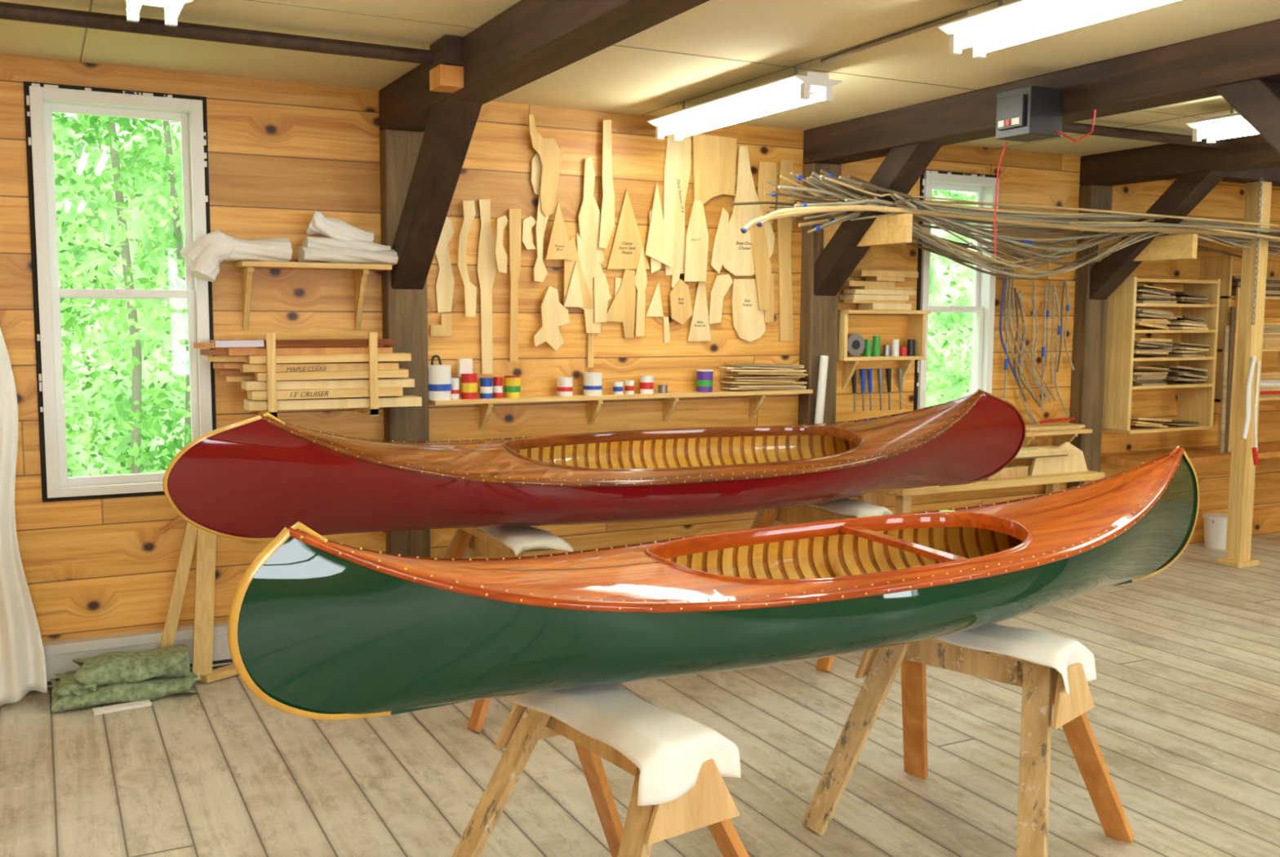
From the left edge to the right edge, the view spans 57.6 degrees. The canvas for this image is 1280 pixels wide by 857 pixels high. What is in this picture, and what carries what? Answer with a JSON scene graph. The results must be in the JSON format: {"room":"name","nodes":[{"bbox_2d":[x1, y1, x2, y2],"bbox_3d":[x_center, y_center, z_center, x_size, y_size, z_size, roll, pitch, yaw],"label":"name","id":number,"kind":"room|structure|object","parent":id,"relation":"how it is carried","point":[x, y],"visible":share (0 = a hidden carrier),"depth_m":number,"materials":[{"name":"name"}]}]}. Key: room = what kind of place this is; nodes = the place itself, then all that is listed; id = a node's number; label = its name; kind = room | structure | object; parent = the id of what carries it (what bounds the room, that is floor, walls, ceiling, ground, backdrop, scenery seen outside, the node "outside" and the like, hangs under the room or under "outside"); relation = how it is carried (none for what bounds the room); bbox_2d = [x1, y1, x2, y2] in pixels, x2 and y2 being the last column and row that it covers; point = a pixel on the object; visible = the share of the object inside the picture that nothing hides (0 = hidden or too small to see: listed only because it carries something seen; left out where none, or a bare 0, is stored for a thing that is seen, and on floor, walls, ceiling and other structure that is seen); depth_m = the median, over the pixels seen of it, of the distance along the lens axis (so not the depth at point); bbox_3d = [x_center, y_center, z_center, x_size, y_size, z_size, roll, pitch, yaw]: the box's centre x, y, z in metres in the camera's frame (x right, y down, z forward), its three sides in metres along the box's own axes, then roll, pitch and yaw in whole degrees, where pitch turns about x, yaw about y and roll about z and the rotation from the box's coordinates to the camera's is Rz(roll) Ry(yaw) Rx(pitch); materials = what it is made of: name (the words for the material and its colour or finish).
{"room":"boat building workshop","nodes":[
{"label":"boat building workshop","id":0,"kind":"room"},
{"bbox_2d":[0,532,1279,856],"bbox_3d":[2.788,1.279,3.002,11.080,0.100,7.990,-3,6,-27],"label":"floor","id":1,"kind":"structure","parent":0,"point":[1184,720],"depth_m":3.89,"materials":[{"name":"beige wood"}]},
{"bbox_2d":[0,328,47,706],"bbox_3d":[-2.440,0.348,4.312,0.387,1.460,0.128,-3,6,-27],"label":"curtain","id":2,"kind":"object","parent":1,"relation":"on","point":[23,671],"visible":1,"depth_m":4.38,"materials":[{"name":"fabric"}]},
{"bbox_2d":[92,699,151,715],"bbox_3d":[-1.963,1.056,4.416,0.201,0.012,0.050,-3,7,-33],"label":"paper scrap","id":3,"kind":"object","parent":1,"relation":"on","point":[131,705],"visible":1,"depth_m":4.40,"materials":[{"name":"white paper"}]},
{"bbox_2d":[49,644,198,712],"bbox_3d":[-2.018,0.969,4.559,0.520,0.157,0.276,-3,6,-27],"label":"sandbags","id":4,"kind":"object","parent":1,"relation":"on","point":[116,677],"visible":1,"depth_m":4.48,"materials":[{"name":"green fabric"}]},
{"bbox_2d":[159,515,238,683],"bbox_3d":[-1.817,0.663,4.765,0.337,0.724,0.223,-3,6,-27],"label":"sawhorse","id":5,"kind":"object","parent":1,"relation":"on","point":[205,576],"visible":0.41,"depth_m":4.79,"materials":[{"name":"brown wood"}]},
{"bbox_2d":[442,527,555,732],"bbox_3d":[-0.548,0.734,4.702,0.606,0.629,0.973,-3,6,-27],"label":"sawhorse","id":6,"kind":"object","parent":1,"relation":"on","point":[473,542],"visible":0.23,"depth_m":4.74,"materials":[{"name":"brown wood"}]},
{"bbox_2d":[475,526,573,555],"bbox_3d":[-0.496,0.409,4.573,0.231,0.053,0.675,-3,6,-27],"label":"cloth","id":7,"kind":"object","parent":6,"relation":"on","point":[520,540],"visible":0.55,"depth_m":4.35,"materials":[{"name":"fabric"}]},
{"bbox_2d":[162,389,1026,541],"bbox_3d":[0.143,0.107,4.880,3.985,0.471,0.812,-3,6,-27],"label":"canoe","id":8,"kind":"object","parent":7,"relation":"on","point":[251,479],"visible":0.98,"depth_m":4.39,"materials":[{"name":"red paint"}]},
{"bbox_2d":[378,0,710,557],"bbox_3d":[0.708,0.098,1.810,0.180,2.460,7.729,-3,6,-27],"label":"post","id":9,"kind":"object","parent":1,"relation":"on","point":[530,41],"visible":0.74,"depth_m":4.56,"materials":[{"name":"brown wood"}]},
{"bbox_2d":[451,702,749,856],"bbox_3d":[-0.074,0.941,2.711,0.606,0.611,0.769,-4,7,-36],"label":"sawhorse","id":10,"kind":"object","parent":1,"relation":"on","point":[709,803],"visible":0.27,"depth_m":2.79,"materials":[{"name":"brown wood"}]},
{"bbox_2d":[510,684,741,805],"bbox_3d":[-0.039,0.682,2.639,0.268,0.118,0.559,-4,7,-36],"label":"cloth","id":11,"kind":"object","parent":10,"relation":"on","point":[668,748],"visible":0.84,"depth_m":2.50,"materials":[{"name":"fabric"}]},
{"bbox_2d":[749,505,857,671],"bbox_3d":[0.833,0.671,5.426,0.606,0.629,0.953,-3,6,-27],"label":"sawhorse","id":12,"kind":"object","parent":1,"relation":"on","point":[806,513],"visible":0.12,"depth_m":5.49,"materials":[{"name":"brown wood"}]},
{"bbox_2d":[808,497,893,517],"bbox_3d":[0.884,0.344,5.297,0.231,0.050,0.660,-3,6,-27],"label":"cloth","id":13,"kind":"object","parent":12,"relation":"on","point":[851,507],"visible":0.47,"depth_m":5.10,"materials":[{"name":"fabric"}]},
{"bbox_2d":[800,638,1134,856],"bbox_3d":[0.948,0.883,3.356,0.741,0.611,0.606,6,8,44],"label":"sawhorse","id":14,"kind":"object","parent":1,"relation":"on","point":[1042,686],"visible":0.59,"depth_m":3.31,"materials":[{"name":"wood"}]},
{"bbox_2d":[933,623,1096,694],"bbox_3d":[0.991,0.624,3.290,0.540,0.119,0.240,6,8,43],"label":"cloth","id":15,"kind":"object","parent":14,"relation":"on","point":[1059,653],"visible":0.58,"depth_m":3.18,"materials":[{"name":"fabric"}]},
{"bbox_2d":[227,445,1199,720],"bbox_3d":[0.544,0.347,3.177,3.214,0.449,0.678,-3,7,-31],"label":"canoe","id":16,"kind":"object","parent":15,"relation":"on","point":[319,628],"visible":1,"depth_m":2.67,"materials":[{"name":"green paint"}]},
{"bbox_2d":[861,466,1104,514],"bbox_3d":[1.950,0.567,6.635,1.500,0.600,0.386,-3,6,-27],"label":"workbench","id":17,"kind":"object","parent":1,"relation":"on","point":[1052,482],"visible":0.22,"depth_m":6.41,"materials":[{"name":"brown wood"}]},
{"bbox_2d":[982,441,1087,480],"bbox_3d":[2.056,0.178,6.613,1.200,0.179,0.240,-3,6,-27],"label":"wood block","id":18,"kind":"object","parent":17,"relation":"on","point":[1064,458],"visible":0.48,"depth_m":6.66,"materials":[{"name":"beige wood"}]},
{"bbox_2d":[798,19,1279,424],"bbox_3d":[2.693,0.009,2.835,0.180,2.460,7.729,-3,6,-27],"label":"frame","id":19,"kind":"object","parent":1,"relation":"on","point":[1242,66],"visible":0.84,"depth_m":5.06,"materials":[{"name":"brown wood"}]},
{"bbox_2d":[814,355,828,423],"bbox_3d":[0.936,-0.012,6.107,0.043,0.740,0.130,5,8,42],"label":"pipe","id":20,"kind":"object","parent":19,"relation":"attached to","point":[824,360],"visible":0.41,"depth_m":6.09,"materials":[{"name":"white plastic"}]},
{"bbox_2d":[823,213,912,248],"bbox_3d":[1.123,-0.975,5.790,0.040,0.135,0.650,-3,6,-27],"label":"rack arm","id":21,"kind":"object","parent":19,"relation":"attached to","point":[896,228],"visible":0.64,"depth_m":5.62,"materials":[{"name":"brown wood"}]},
{"bbox_2d":[730,169,1279,279],"bbox_3d":[2.517,-1.064,6.466,4.887,0.485,0.569,-2,6,-26],"label":"strips","id":22,"kind":"object","parent":21,"relation":"on","point":[944,215],"visible":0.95,"depth_m":6.05,"materials":[{"name":"brown wood"}]},
{"bbox_2d":[994,85,1096,255],"bbox_3d":[1.546,-1.005,4.559,0.202,0.630,0.398,-3,6,-27],"label":"electrical box","id":23,"kind":"object","parent":19,"relation":"attached to","point":[1029,113],"visible":1,"depth_m":4.51,"materials":[{"name":"metal"}]},
{"bbox_2d":[1066,133,1279,488],"bbox_3d":[4.486,-0.072,3.761,0.180,2.460,7.729,-3,6,-27],"label":"post","id":24,"kind":"object","parent":1,"relation":"on","point":[1197,171],"visible":0.81,"depth_m":6.86,"materials":[{"name":"brown wood"}]},
{"bbox_2d":[1097,233,1198,262],"bbox_3d":[2.916,-1.036,6.718,0.040,0.135,0.650,-3,6,-27],"label":"rack arm","id":25,"kind":"object","parent":24,"relation":"attached to","point":[1181,246],"visible":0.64,"depth_m":6.56,"materials":[{"name":"brown wood"}]},
{"bbox_2d":[1100,442,1279,466],"bbox_3d":[4.318,0.439,7.872,3.150,0.640,0.356,-3,6,-27],"label":"bench","id":26,"kind":"object","parent":1,"relation":"on","point":[1265,451],"visible":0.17,"depth_m":7.31,"materials":[{"name":"brown wood"}]},
{"bbox_2d":[1218,287,1239,453],"bbox_3d":[3.791,-0.430,7.410,0.275,1.167,0.055,-3,6,-27],"label":"upright offcuts","id":27,"kind":"object","parent":26,"relation":"on","point":[1229,340],"visible":0.59,"depth_m":7.39,"materials":[{"name":"beige wood"}]},
{"bbox_2d":[1202,512,1227,549],"bbox_3d":[3.808,0.674,7.652,0.216,0.210,0.216,-3,6,-27],"label":"bucket","id":28,"kind":"object","parent":1,"relation":"on","point":[1215,523],"visible":0.64,"depth_m":7.59,"materials":[{"name":"white plastic"}]},
{"bbox_2d":[1215,181,1271,568],"bbox_3d":[3.662,-0.314,7.015,0.200,2.300,0.160,-3,6,-27],"label":"support post","id":29,"kind":"object","parent":1,"relation":"on","point":[1242,468],"visible":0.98,"depth_m":7.00,"materials":[{"name":"beige wood"}]},
{"bbox_2d":[1220,166,1279,186],"bbox_3d":[4.570,-1.580,7.372,3.400,0.160,0.160,-3,6,-27],"label":"header beam","id":30,"kind":"structure","parent":29,"relation":"on","point":[1272,175],"depth_m":6.81,"materials":[{"name":"brown wood"}]},
{"bbox_2d":[1240,177,1262,465],"bbox_3d":[3.570,-0.611,6.763,0.156,1.666,0.059,-3,6,-27],"label":"clamp","id":31,"kind":"object","parent":29,"relation":"attached to","point":[1251,384],"visible":1,"depth_m":6.78,"materials":[{"name":"beige wood"}]},
{"bbox_2d":[0,54,1279,688],"bbox_3d":[0.989,-0.344,6.344,10.800,2.460,0.140,-3,6,-27],"label":"wall","id":32,"kind":"structure","parent":0,"point":[280,153],"depth_m":5.37,"materials":[{"name":"brown wood"}]},
{"bbox_2d":[23,81,216,502],"bbox_3d":[-2.074,-0.531,4.690,0.656,1.616,0.130,-3,6,-27],"label":"window","id":33,"kind":"structure","parent":32,"relation":"in","point":[41,100],"depth_m":4.60,"materials":[{"name":"white wood"}]},
{"bbox_2d":[42,622,233,687],"bbox_3d":[-2.477,0.942,4.551,2.900,0.170,0.068,-3,6,-27],"label":"baseboard heater","id":34,"kind":"object","parent":32,"relation":"attached to","point":[59,655],"depth_m":4.71,"materials":[{"name":"metal"}]},
{"bbox_2d":[193,332,422,417],"bbox_3d":[-1.390,-0.229,4.874,0.911,0.348,0.285,-3,6,-27],"label":"rack","id":35,"kind":"object","parent":32,"relation":"attached to","point":[289,374],"visible":0.99,"depth_m":4.78,"materials":[{"name":"brown wood"}]},
{"bbox_2d":[234,261,391,331],"bbox_3d":[-1.369,-0.548,4.904,0.610,0.289,0.202,-3,6,-27],"label":"wall shelf","id":36,"kind":"object","parent":32,"relation":"attached to","point":[361,271],"visible":1,"depth_m":4.85,"materials":[{"name":"brown wood"}]},
{"bbox_2d":[179,230,292,282],"bbox_3d":[-1.634,-0.695,4.721,0.426,0.207,0.146,-4,7,-36],"label":"draped cloth","id":37,"kind":"object","parent":36,"relation":"on","point":[204,255],"visible":0.99,"depth_m":4.65,"materials":[{"name":"white fabric"}]},
{"bbox_2d":[297,210,398,266],"bbox_3d":[-1.233,-0.806,4.938,0.418,0.224,0.182,-2,6,-22],"label":"canvas","id":38,"kind":"object","parent":36,"relation":"on","point":[344,243],"visible":0.98,"depth_m":4.89},
{"bbox_2d":[430,115,794,373],"bbox_3d":[-0.059,-0.874,5.637,1.976,1.196,0.048,-3,6,-27],"label":"canoe part templates","id":39,"kind":"object","parent":32,"relation":"attached to","point":[585,285],"visible":1,"depth_m":5.68,"materials":[{"name":"brown wood"}]},
{"bbox_2d":[428,389,813,429],"bbox_3d":[-0.034,-0.092,5.680,2.035,0.154,0.142,-3,6,-27],"label":"shelf","id":40,"kind":"object","parent":32,"relation":"attached to","point":[757,397],"visible":0.98,"depth_m":5.61,"materials":[{"name":"brown wood"}]},
{"bbox_2d":[428,355,713,400],"bbox_3d":[-0.296,-0.256,5.525,1.486,0.200,0.119,-3,6,-27],"label":"cans","id":41,"kind":"object","parent":40,"relation":"on","point":[442,387],"visible":0.98,"depth_m":5.33,"materials":[{"name":"white metal"}]},
{"bbox_2d":[718,363,808,390],"bbox_3d":[0.639,-0.267,6.009,0.483,0.139,0.132,-3,6,-27],"label":"scraps","id":42,"kind":"object","parent":40,"relation":"on","point":[784,381],"visible":1,"depth_m":5.96,"materials":[{"name":"brown wood"}]},
{"bbox_2d":[79,0,1234,149],"bbox_3d":[2.802,-1.218,2.757,10.800,0.002,7.710,-3,6,-27],"label":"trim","id":43,"kind":"structure","parent":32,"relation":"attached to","point":[91,1],"depth_m":4.35,"materials":[{"name":"brown"}]},
{"bbox_2d":[836,310,931,390],"bbox_3d":[1.306,-0.424,6.333,0.560,0.436,0.162,-3,6,-27],"label":"wall shelf","id":44,"kind":"object","parent":32,"relation":"attached to","point":[916,330],"visible":0.82,"depth_m":6.31,"materials":[{"name":"brown wood"}]},
{"bbox_2d":[851,368,902,411],"bbox_3d":[1.302,-0.214,6.408,0.355,0.231,0.030,-3,6,-27],"label":"tools","id":45,"kind":"object","parent":44,"relation":"hanging from","point":[888,371],"visible":1,"depth_m":6.40,"materials":[{"name":"black plastic"}]},
{"bbox_2d":[839,269,918,310],"bbox_3d":[1.284,-0.745,6.284,0.452,0.211,0.140,-3,6,-27],"label":"blocks","id":46,"kind":"object","parent":44,"relation":"on","point":[880,292],"visible":0.96,"depth_m":6.23,"materials":[{"name":"brown wood"}]},
{"bbox_2d":[847,333,915,356],"bbox_3d":[1.304,-0.455,6.326,0.492,0.125,0.067,-3,6,-27],"label":"spool","id":47,"kind":"object","parent":44,"relation":"on","point":[856,344],"visible":0.98,"depth_m":6.31,"materials":[{"name":"multicoloured plastic"}]},
{"bbox_2d":[913,169,999,410],"bbox_3d":[1.788,-0.675,6.688,0.576,1.556,0.130,-3,6,-27],"label":"window","id":48,"kind":"structure","parent":32,"relation":"in","point":[984,285],"depth_m":6.70,"materials":[{"name":"white wood"}]},
{"bbox_2d":[999,269,1074,425],"bbox_3d":[2.357,-0.459,6.907,0.606,0.967,0.027,-3,6,-27],"label":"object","id":49,"kind":"object","parent":32,"relation":"hanging from","point":[1018,297],"visible":0.94,"depth_m":6.89,"materials":[{"name":"grey wood"}]},
{"bbox_2d":[1022,428,1092,447],"bbox_3d":[2.422,0.100,6.944,0.540,0.186,0.202,-3,6,-27],"label":"wall shelf","id":50,"kind":"object","parent":32,"relation":"attached to","point":[1060,437],"visible":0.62,"depth_m":6.89,"materials":[{"name":"brown wood"}]},
{"bbox_2d":[1025,417,1084,431],"bbox_3d":[2.439,-0.027,6.934,0.463,0.068,0.133,-3,6,-27],"label":"offcuts","id":51,"kind":"object","parent":50,"relation":"on","point":[1049,427],"visible":0.9,"depth_m":6.91,"materials":[{"name":"brown wood"}]},
{"bbox_2d":[1102,276,1220,434],"bbox_3d":[3.236,-0.463,7.282,0.780,0.945,0.250,-3,6,-27],"label":"open shelf unit","id":52,"kind":"object","parent":32,"relation":"attached to","point":[1195,402],"visible":0.75,"depth_m":7.17,"materials":[{"name":"brown wood"}]},
{"bbox_2d":[1130,284,1210,427],"bbox_3d":[3.240,-0.448,7.272,0.719,0.878,0.223,-3,6,-27],"label":"wood pieces","id":53,"kind":"object","parent":52,"relation":"in","point":[1157,319],"visible":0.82,"depth_m":7.17,"materials":[{"name":"beige wood"}]},
{"bbox_2d":[1200,254,1279,402],"bbox_3d":[4.513,-0.682,7.942,1.850,0.940,0.220,-3,6,-27],"label":"open shelf unit","id":54,"kind":"object","parent":32,"relation":"attached to","point":[1219,266],"visible":0.44,"depth_m":7.52,"materials":[{"name":"brown wood"}]},
{"bbox_2d":[0,0,1279,156],"bbox_3d":[2.802,-1.268,2.752,11.080,0.100,7.990,-3,6,-27],"label":"ceiling","id":55,"kind":"structure","parent":0,"point":[784,33],"depth_m":4.24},
{"bbox_2d":[124,0,192,26],"bbox_3d":[-1.105,-1.166,2.759,0.220,0.150,1.200,-3,6,-27],"label":"fluorescent light fixture","id":56,"kind":"object","parent":55,"relation":"attached to","point":[172,8],"visible":1,"depth_m":3.24,"materials":[{"name":"white metal"}]},
{"bbox_2d":[0,1,1230,149],"bbox_3d":[-0.085,-1.309,4.434,7.220,0.170,0.184,-3,6,-27],"label":"pipe","id":57,"kind":"object","parent":55,"relation":"attached to","point":[445,56],"visible":0.78,"depth_m":3.96,"materials":[{"name":"metal"}]},
{"bbox_2d":[647,66,842,141],"bbox_3d":[0.402,-1.367,4.905,0.220,0.150,1.180,-3,6,-27],"label":"fluorescent light fixture","id":58,"kind":"object","parent":55,"relation":"attached to","point":[792,91],"visible":1,"depth_m":4.74,"materials":[{"name":"white metal"}]},
{"bbox_2d":[820,10,968,63],"bbox_3d":[0.853,-1.340,4.011,0.018,0.018,0.780,-2,6,-26],"label":"conduit","id":59,"kind":"object","parent":55,"relation":"attached to","point":[962,14],"visible":1,"depth_m":3.95,"materials":[{"name":"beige metal"}]},
{"bbox_2d":[937,0,1179,58],"bbox_3d":[1.286,-1.187,3.120,0.220,0.150,1.180,-3,6,-27],"label":"fluorescent light fixture","id":60,"kind":"object","parent":55,"relation":"attached to","point":[1020,21],"visible":1,"depth_m":3.36,"materials":[{"name":"white metal"}]},
{"bbox_2d":[1186,106,1258,143],"bbox_3d":[2.884,-1.350,4.876,0.220,0.150,1.200,-3,6,-27],"label":"fluorescent light fixture","id":61,"kind":"object","parent":55,"relation":"attached to","point":[1233,125],"visible":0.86,"depth_m":5.27,"materials":[{"name":"white metal"}]},
{"label":"outside","id":62,"kind":"structure","parent":0,"visible":0},
{"bbox_3d":[-6.044,0.412,22.647,70.000,0.100,34.500,-3,6,-27],"label":"ground","id":63,"kind":"structure","parent":62,"visible":0},
{"bbox_2d":[52,112,191,477],"bbox_3d":[-4.753,-1.513,12.649,12.233,10.407,8.109,-2,6,-25],"label":"foliage","id":64,"kind":"object","parent":63,"relation":"on","point":[95,157],"visible":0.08,"depth_m":11.35,"materials":[{"name":"green plant"}]},
{"bbox_2d":[107,116,191,473],"bbox_3d":[0.216,-3.562,16.384,18.967,9.106,1.494,-3,6,-27],"label":"trunks","id":65,"kind":"object","parent":63,"relation":"on","point":[136,385],"visible":0.06,"depth_m":12.88,"materials":[{"name":"beige plant"}]},
{"bbox_2d":[53,120,975,477],"bbox_3d":[-1.198,-2.031,20.683,41.000,5.400,1.792,-3,6,-27],"label":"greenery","id":66,"kind":"object","parent":63,"relation":"on","point":[942,288],"visible":0.07,"depth_m":17.10,"materials":[{"name":"green plant"}]},
{"bbox_2d":[926,190,975,407],"bbox_3d":[5.977,-1.738,19.781,14.223,9.644,7.284,-2,6,-24],"label":"foliage","id":67,"kind":"object","parent":63,"relation":"on","point":[946,344],"visible":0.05,"depth_m":19.78,"materials":[{"name":"green plant"}]}
]}

